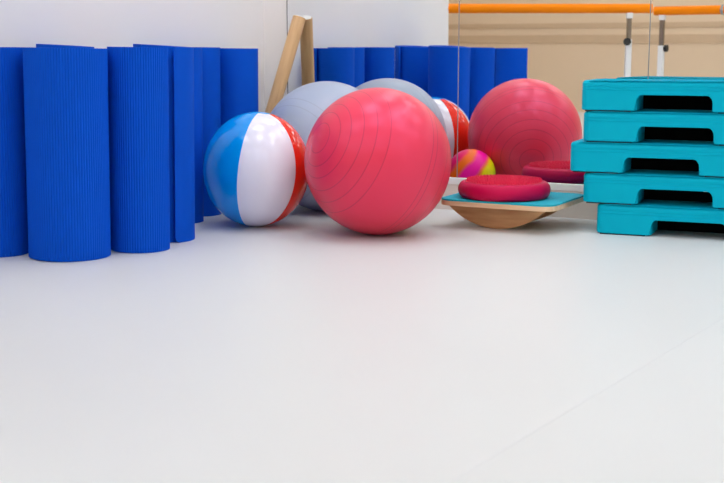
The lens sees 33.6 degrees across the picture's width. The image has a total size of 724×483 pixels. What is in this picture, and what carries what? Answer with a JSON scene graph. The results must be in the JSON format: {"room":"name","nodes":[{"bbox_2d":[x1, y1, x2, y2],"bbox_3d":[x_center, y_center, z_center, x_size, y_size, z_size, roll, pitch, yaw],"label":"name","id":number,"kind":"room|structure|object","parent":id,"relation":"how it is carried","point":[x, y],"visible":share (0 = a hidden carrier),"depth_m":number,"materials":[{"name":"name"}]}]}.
{"room":"fitness studio","nodes":[
{"label":"fitness studio","id":0,"kind":"room"},
{"bbox_2d":[0,0,264,111],"bbox_3d":[-2.228,-1.584,4.923,3.200,2.800,2.350,5,11,31],"label":"wall","id":1,"kind":"structure","parent":0,"point":[103,24],"depth_m":4.30,"materials":[{"name":"paint"}]},
{"bbox_2d":[263,0,286,109],"bbox_3d":[1.903,-1.382,3.668,5.800,3.000,0.100,5,10,28],"label":"wall","id":2,"kind":"structure","parent":0,"point":[275,11],"depth_m":4.95,"materials":[{"name":"paint"}]},
{"bbox_2d":[287,0,458,177],"bbox_3d":[0.030,-1.263,4.655,0.765,2.000,0.007,5,10,28],"label":"wall mirror","id":3,"kind":"object","parent":2,"relation":"attached to","point":[410,47],"visible":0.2,"depth_m":4.70,"materials":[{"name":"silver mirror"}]},
{"bbox_2d":[448,177,583,191],"bbox_3d":[0.704,-0.204,4.452,2.307,0.026,0.014,5,10,28],"label":"trim","id":4,"kind":"structure","parent":2,"relation":"attached to","point":[554,186],"depth_m":4.43,"materials":[{"name":"white"}]},
{"bbox_2d":[434,184,598,219],"bbox_3d":[0.777,-0.136,4.423,2.500,0.100,0.012,5,10,28],"label":"baseboard","id":5,"kind":"structure","parent":2,"relation":"attached to","point":[583,210],"depth_m":4.42,"materials":[{"name":"paint"}]},
{"bbox_2d":[457,0,649,184],"bbox_3d":[0.687,-1.206,4.304,0.729,2.000,0.007,5,10,28],"label":"wall mirror","id":6,"kind":"object","parent":2,"relation":"attached to","point":[523,65],"visible":0.7,"depth_m":4.43,"materials":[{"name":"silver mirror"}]},
{"bbox_2d":[648,0,723,160],"bbox_3d":[1.363,-1.148,3.941,0.810,2.000,0.007,5,10,28],"label":"wall mirror","id":7,"kind":"object","parent":2,"relation":"attached to","point":[686,37],"visible":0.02,"depth_m":4.14,"materials":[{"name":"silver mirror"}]},
{"bbox_2d":[0,205,723,482],"bbox_3d":[-1.157,0.447,1.439,8.600,0.100,7.200,5,10,28],"label":"floor","id":8,"kind":"structure","parent":0,"point":[305,346],"depth_m":2.42,"materials":[{"name":"plastic"}]},
{"bbox_2d":[0,47,27,256],"bbox_3d":[-1.114,-0.274,3.634,0.193,0.624,0.198,-5,10,-27],"label":"rolled mat","id":9,"kind":"object","parent":8,"relation":"on","point":[13,187],"visible":0.98,"depth_m":3.58,"materials":[{"name":"blue plastic"}]},
{"bbox_2d":[36,44,93,47],"bbox_3d":[-0.948,-0.320,3.890,0.182,0.633,0.194,0,9,0],"label":"rolled mat","id":10,"kind":"object","parent":8,"relation":"on","point":[37,45],"visible":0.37,"depth_m":3.76,"materials":[{"name":"blue plastic"}]},
{"bbox_2d":[23,47,110,261],"bbox_3d":[-0.878,-0.264,3.578,0.266,0.626,0.240,1,9,0],"label":"rolled mat","id":11,"kind":"object","parent":8,"relation":"on","point":[66,113],"visible":1,"depth_m":3.49,"materials":[{"name":"blue plastic"}]},
{"bbox_2d":[107,47,169,252],"bbox_3d":[-0.689,-0.285,3.702,0.195,0.624,0.183,4,10,24],"label":"rolled mat","id":12,"kind":"object","parent":8,"relation":"on","point":[138,93],"visible":1,"depth_m":3.63,"materials":[{"name":"blue plastic"}]},
{"bbox_2d":[133,44,194,242],"bbox_3d":[-0.642,-0.321,3.899,0.193,0.630,0.192,1,9,0],"label":"rolled mat","id":13,"kind":"object","parent":8,"relation":"on","point":[180,59],"visible":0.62,"depth_m":3.83,"materials":[{"name":"blue plastic"}]},
{"bbox_2d":[194,47,203,222],"bbox_3d":[-0.659,-0.383,4.311,0.177,0.622,0.190,1,9,0],"label":"rolled mat","id":14,"kind":"object","parent":8,"relation":"on","point":[198,91],"visible":0.09,"depth_m":4.27,"materials":[{"name":"blue plastic"}]},
{"bbox_2d":[202,47,221,216],"bbox_3d":[-0.610,-0.413,4.498,0.163,0.622,0.176,1,9,0],"label":"rolled mat","id":15,"kind":"object","parent":8,"relation":"on","point":[210,56],"visible":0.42,"depth_m":4.42,"materials":[{"name":"blue plastic"}]},
{"bbox_2d":[220,48,257,125],"bbox_3d":[-0.487,-0.433,4.637,0.175,0.618,0.188,0,9,0],"label":"rolled mat","id":16,"kind":"object","parent":8,"relation":"on","point":[238,66],"visible":0.3,"depth_m":4.53,"materials":[{"name":"blue plastic"}]},
{"bbox_2d":[203,112,307,226],"bbox_3d":[-0.369,-0.253,4.203,0.375,0.402,0.374,4,10,23],"label":"beach ball","id":17,"kind":"object","parent":8,"relation":"on","point":[254,174],"visible":0.99,"depth_m":4.07,"materials":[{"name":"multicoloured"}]},
{"bbox_2d":[265,15,305,112],"bbox_3d":[-0.359,-0.530,4.820,0.311,0.751,0.054,-7,11,-35],"label":"wooden pole","id":18,"kind":"object","parent":8,"relation":"on","point":[296,27],"visible":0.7,"depth_m":4.81,"materials":[{"name":"brown wood"}]},
{"bbox_2d":[271,81,357,210],"bbox_3d":[-0.135,-0.364,4.596,0.512,0.496,0.512,0,9,0],"label":"exercise ball","id":19,"kind":"object","parent":8,"relation":"on","point":[301,107],"visible":0.34,"depth_m":4.43,"materials":[{"name":"grey plastic"}]},
{"bbox_2d":[304,87,450,234],"bbox_3d":[0.053,-0.268,4.013,0.491,0.491,0.491,0,9,0],"label":"exercise ball","id":20,"kind":"object","parent":8,"relation":"on","point":[377,160],"visible":1,"depth_m":3.83,"materials":[{"name":"red plastic"}]},
{"bbox_2d":[441,192,583,228],"bbox_3d":[0.535,-0.109,4.250,0.422,0.103,0.376,5,10,28],"label":"board","id":21,"kind":"object","parent":8,"relation":"on","point":[496,215],"visible":0.82,"depth_m":4.15,"materials":[{"name":"brown wood"}]},
{"bbox_2d":[458,174,550,201],"bbox_3d":[0.499,-0.190,4.212,0.323,0.067,0.323,0,9,0],"label":"cushion","id":22,"kind":"object","parent":21,"relation":"on","point":[492,188],"visible":1,"depth_m":4.09,"materials":[{"name":"plastic"}]},
{"bbox_2d":[447,317,723,482],"bbox_3d":[-0.135,0.411,1.348,0.004,0.001,5.332,6,11,33],"label":"floor seam","id":23,"kind":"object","parent":8,"relation":"on","point":[583,401],"depth_m":2.08,"materials":[{"name":"white plastic"}]},
{"bbox_2d":[597,199,723,235],"bbox_3d":[1.113,-0.075,4.040,0.610,0.103,0.228,4,10,22],"label":"step","id":24,"kind":"structure","parent":8,"relation":"on","point":[643,218],"depth_m":4.01,"materials":[{"name":"teal plastic"}]},
{"bbox_2d":[583,169,723,208],"bbox_3d":[1.068,-0.180,4.042,0.610,0.103,0.228,4,10,22],"label":"step","id":25,"kind":"structure","parent":24,"relation":"on","point":[632,186],"depth_m":4.01,"materials":[{"name":"teal plastic"}]},
{"bbox_2d":[570,139,723,177],"bbox_3d":[1.024,-0.284,4.041,0.610,0.103,0.228,4,10,22],"label":"step","id":26,"kind":"structure","parent":25,"relation":"on","point":[648,154],"depth_m":4.00,"materials":[{"name":"teal plastic"}]},
{"bbox_2d":[583,109,723,145],"bbox_3d":[1.062,-0.384,4.011,0.610,0.103,0.228,4,10,22],"label":"step","id":27,"kind":"structure","parent":26,"relation":"on","point":[655,124],"depth_m":3.98,"materials":[{"name":"teal plastic"}]},
{"bbox_2d":[582,79,723,113],"bbox_3d":[1.055,-0.486,3.998,0.610,0.103,0.228,4,10,22],"label":"step","id":28,"kind":"structure","parent":27,"relation":"on","point":[613,95],"depth_m":3.97,"materials":[{"name":"teal plastic"}]}
]}

